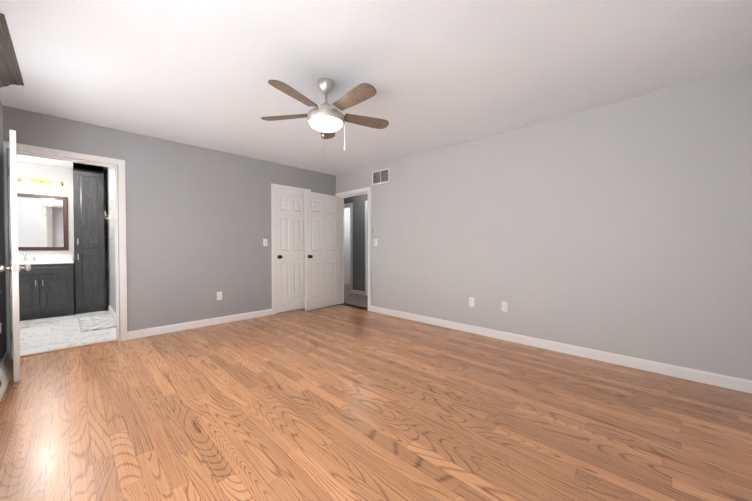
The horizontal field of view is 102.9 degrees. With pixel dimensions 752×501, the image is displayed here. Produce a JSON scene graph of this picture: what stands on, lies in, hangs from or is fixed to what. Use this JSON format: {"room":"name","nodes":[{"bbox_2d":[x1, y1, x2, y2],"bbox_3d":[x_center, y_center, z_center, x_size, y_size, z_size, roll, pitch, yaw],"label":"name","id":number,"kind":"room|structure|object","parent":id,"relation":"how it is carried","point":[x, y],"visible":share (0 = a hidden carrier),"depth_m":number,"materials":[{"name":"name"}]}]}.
{"room":"empty bedroom","nodes":[
{"label":"empty bedroom","id":0,"kind":"room"},
{"bbox_2d":[0,101,6,361],"bbox_3d":[-1.757,-0.133,1.030,5.140,2.440,0.120,1,1,44],"label":"wall","id":1,"kind":"structure","parent":0,"point":[3,336],"depth_m":2.76,"materials":[{"name":"grey paint"}]},
{"bbox_2d":[0,351,8,366],"bbox_3d":[-1.753,1.038,1.138,5.020,0.095,0.014,1,1,44],"label":"baseboard","id":2,"kind":"structure","parent":1,"relation":"attached to","point":[5,360],"depth_m":2.75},
{"bbox_2d":[0,13,23,87],"bbox_3d":[-2.596,-1.303,2.043,1.084,0.129,0.181,1,1,44],"label":"window valance","id":3,"kind":"object","parent":1,"relation":"attached to","point":[10,72],"visible":1,"depth_m":2.12,"materials":[{"name":"grey fabric"}]},
{"bbox_2d":[17,161,106,309],"bbox_3d":[-5.558,-0.192,4.924,0.120,2.440,1.660,1,1,44],"label":"wall","id":4,"kind":"structure","parent":0,"point":[58,174],"depth_m":5.01,"materials":[{"name":"paint"}]},
{"bbox_2d":[17,176,66,193],"bbox_3d":[-5.437,-1.079,4.862,0.136,0.235,0.586,1,1,44],"label":"sconce","id":5,"kind":"object","parent":4,"relation":"attached to","point":[40,182],"visible":0.85,"depth_m":4.86,"materials":[{"name":"white glass"}]},
{"bbox_2d":[17,193,68,250],"bbox_3d":[-5.483,-0.457,4.895,0.022,0.910,0.630,1,1,44],"label":"bathroom mirror","id":6,"kind":"object","parent":4,"relation":"attached to","point":[42,222],"visible":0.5,"depth_m":4.91,"materials":[{"name":"brown wood"}]},
{"bbox_2d":[20,306,115,354],"bbox_3d":[-4.574,1.093,3.961,2.900,0.100,1.930,1,1,44],"label":"floor","id":7,"kind":"structure","parent":0,"point":[65,332],"depth_m":3.69,"materials":[{"name":"tile"}]},
{"bbox_2d":[19,317,58,328],"bbox_3d":[-4.902,1.031,4.169,0.540,0.016,0.670,1,1,44],"label":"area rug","id":8,"kind":"object","parent":7,"relation":"on","point":[39,322],"visible":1,"depth_m":4.25,"materials":[{"name":"fabric"}]},
{"bbox_2d":[18,252,73,320],"bbox_3d":[-5.366,0.529,4.562,0.671,1.008,1.075,1,1,44],"label":"vanity cabinet","id":9,"kind":"object","parent":7,"relation":"on","point":[46,286],"visible":0.71,"depth_m":4.56,"materials":[{"name":"black wood"}]},
{"bbox_2d":[73,162,104,313],"bbox_3d":[-4.883,-0.193,5.096,0.601,2.436,0.360,1,1,44],"label":"linen cabinet","id":10,"kind":"object","parent":7,"relation":"on","point":[89,239],"visible":1,"depth_m":4.91,"materials":[{"name":"black wood"}]},
{"bbox_2d":[79,314,115,331],"bbox_3d":[-3.995,1.029,4.296,1.020,0.016,0.360,1,1,44],"label":"area rug","id":11,"kind":"object","parent":7,"relation":"on","point":[94,323],"visible":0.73,"depth_m":4.19,"materials":[{"name":"fabric"}]},
{"bbox_2d":[105,167,115,313],"bbox_3d":[-3.974,-0.187,4.621,2.810,2.440,0.120,1,1,44],"label":"wall","id":12,"kind":"structure","parent":0,"point":[110,238],"depth_m":4.87,"materials":[{"name":"paint"}]},
{"bbox_2d":[109,305,115,321],"bbox_3d":[-3.781,0.989,4.357,2.140,0.095,0.014,1,1,44],"label":"baseboard","id":13,"kind":"structure","parent":12,"relation":"attached to","point":[111,311],"depth_m":4.65,"materials":[{"name":"white wood"}]},
{"bbox_2d":[3,106,335,359],"bbox_3d":[-2.203,-0.183,4.338,0.120,2.440,4.230,1,1,44],"label":"wall","id":14,"kind":"structure","parent":0,"point":[198,225],"depth_m":3.94,"materials":[{"name":"grey paint"}]},
{"bbox_2d":[0,129,30,381],"bbox_3d":[-3.183,0.045,2.671,0.805,2.018,0.177,1,1,44],"label":"bathroom door","id":15,"kind":"structure","parent":14,"relation":"in","point":[14,267],"depth_m":2.40,"materials":[{"name":"white wood"}]},
{"bbox_2d":[3,141,127,359],"bbox_3d":[-3.277,0.004,3.227,0.138,2.100,0.894,1,1,44],"label":"door frame","id":16,"kind":"structure","parent":14,"relation":"attached to","point":[122,232],"depth_m":3.40,"materials":[{"name":"white wood"}]},
{"bbox_2d":[20,339,117,357],"bbox_3d":[-3.282,1.048,3.216,0.080,0.012,0.776,1,1,44],"label":"trim","id":17,"kind":"structure","parent":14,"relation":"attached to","point":[63,349],"depth_m":3.19,"materials":[{"name":"brown wood"}]},
{"bbox_2d":[127,309,271,339],"bbox_3d":[-2.297,0.992,4.163,0.014,0.095,1.795,1,1,44],"label":"baseboard","id":18,"kind":"structure","parent":14,"relation":"attached to","point":[140,333],"depth_m":4.01,"materials":[{"name":"white wood"}]},
{"bbox_2d":[217,292,221,299],"bbox_3d":[-2.216,0.643,4.244,0.009,0.116,0.072,1,1,44],"label":"electrical outlet","id":19,"kind":"object","parent":14,"relation":"attached to","point":[219,295],"visible":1,"depth_m":4.24,"materials":[{"name":"white plastic"}]},
{"bbox_2d":[263,239,267,245],"bbox_3d":[-1.739,-0.129,4.718,0.013,0.116,0.072,1,1,44],"label":"light switch","id":20,"kind":"object","parent":14,"relation":"attached to","point":[265,242],"visible":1,"depth_m":4.72,"materials":[{"name":"white plastic"}]},
{"bbox_2d":[276,190,304,312],"bbox_3d":[-1.439,0.009,5.076,0.173,2.018,0.582,1,1,44],"label":"closet door","id":21,"kind":"structure","parent":14,"relation":"in","point":[290,251],"depth_m":5.04,"materials":[{"name":"white wood"}]},
{"bbox_2d":[271,183,310,314],"bbox_3d":[-1.462,0.008,5.099,0.120,2.034,0.598,1,1,44],"label":"door frame","id":22,"kind":"structure","parent":14,"relation":"attached to","point":[275,204],"depth_m":4.85,"materials":[{"name":"white wood"}]},
{"bbox_2d":[344,208,349,284],"bbox_3d":[-0.888,-0.247,8.546,0.100,2.440,1.590,1,1,44],"label":"wall","id":23,"kind":"structure","parent":0,"point":[346,246],"depth_m":8.53,"materials":[{"name":"paint"}]},
{"bbox_2d":[344,194,367,295],"bbox_3d":[0.089,-0.214,6.398,4.300,2.440,0.120,1,1,44],"label":"wall","id":24,"kind":"structure","parent":0,"point":[358,202],"depth_m":6.77,"materials":[{"name":"grey paint"}]},
{"bbox_2d":[344,203,352,292],"bbox_3d":[-0.904,-0.058,7.273,1.000,2.100,0.018,1,1,44],"label":"door frame","id":25,"kind":"structure","parent":24,"relation":"attached to","point":[351,244],"depth_m":6.94,"materials":[{"name":"white wood"}]},
{"bbox_2d":[352,290,364,295],"bbox_3d":[-0.391,0.952,6.790,0.430,0.095,0.014,1,1,44],"label":"baseboard","id":26,"kind":"structure","parent":24,"relation":"attached to","point":[353,291],"depth_m":6.79,"materials":[{"name":"white wood"}]},
{"bbox_2d":[365,200,367,295],"bbox_3d":[0.091,-0.043,6.302,0.920,2.100,0.018,1,1,44],"label":"door frame","id":27,"kind":"structure","parent":24,"relation":"attached to","point":[366,202],"depth_m":6.59,"materials":[{"name":"white wood"}]},
{"bbox_2d":[0,284,751,500],"bbox_3d":[-0.126,1.089,4.229,7.250,0.100,6.950,1,1,44],"label":"floor","id":28,"kind":"structure","parent":0,"point":[339,402],"depth_m":1.88,"materials":[{"name":"brown wood"}]},
{"bbox_2d":[0,363,10,400],"bbox_3d":[-2.878,1.000,2.290,0.580,0.135,0.062,1,1,44],"label":"floor vent","id":29,"kind":"object","parent":28,"relation":"in","point":[5,376],"visible":1,"depth_m":2.36,"materials":[{"name":"white plastic"}]},
{"bbox_2d":[0,0,751,175],"bbox_3d":[-1.645,-1.436,3.222,8.070,0.100,5.020,1,1,44],"label":"ceiling","id":30,"kind":"structure","parent":0,"point":[436,74],"depth_m":2.20,"materials":[{"name":"white paint"}]},
{"bbox_2d":[261,78,388,153],"bbox_3d":[-0.385,-1.058,2.421,1.060,0.632,1.093,1,1,44],"label":"ceiling fan","id":31,"kind":"object","parent":30,"relation":"hanging from","point":[326,119],"visible":1,"depth_m":2.36,"materials":[{"name":"brown wood"}]},
{"bbox_2d":[336,66,751,379],"bbox_3d":[1.115,-0.178,3.970,5.140,2.440,0.120,1,1,44],"label":"wall","id":32,"kind":"structure","parent":0,"point":[622,227],"depth_m":2.89,"materials":[{"name":"grey paint"}]},
{"bbox_2d":[304,191,339,310],"bbox_3d":[-0.920,0.005,5.327,0.190,2.018,0.797,1,1,44],"label":"bedroom door","id":33,"kind":"structure","parent":32,"relation":"in","point":[322,251],"depth_m":5.30,"materials":[{"name":"white wood"}]},
{"bbox_2d":[335,187,370,310],"bbox_3d":[-0.387,-0.030,5.427,0.940,2.100,0.138,1,1,44],"label":"door frame","id":34,"kind":"structure","parent":32,"relation":"attached to","point":[342,246],"depth_m":5.44,"materials":[{"name":"white wood"}]},
{"bbox_2d":[372,168,389,184],"bbox_3d":[0.075,-1.201,4.879,0.380,0.220,0.011,1,1,44],"label":"air vent","id":35,"kind":"object","parent":32,"relation":"in","point":[380,176],"visible":1,"depth_m":4.87,"materials":[{"name":"white plastic"}]},
{"bbox_2d":[469,297,474,306],"bbox_3d":[1.213,0.655,3.797,0.072,0.116,0.009,1,1,44],"label":"electrical outlet","id":36,"kind":"object","parent":32,"relation":"attached to","point":[471,302],"visible":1,"depth_m":3.79,"materials":[{"name":"white plastic"}]},
{"bbox_2d":[502,301,507,311],"bbox_3d":[1.504,0.659,3.508,0.072,0.116,0.016,1,1,44],"label":"outlet","id":37,"kind":"object","parent":32,"relation":"attached to","point":[504,306],"visible":1,"depth_m":3.50,"materials":[{"name":"white plastic"}]},
{"bbox_2d":[370,306,747,392],"bbox_3d":[1.365,1.000,3.650,4.070,0.095,0.014,1,1,44],"label":"baseboard","id":38,"kind":"structure","parent":32,"relation":"attached to","point":[728,382],"depth_m":2.90,"materials":[{"name":"white wood"}]}
]}

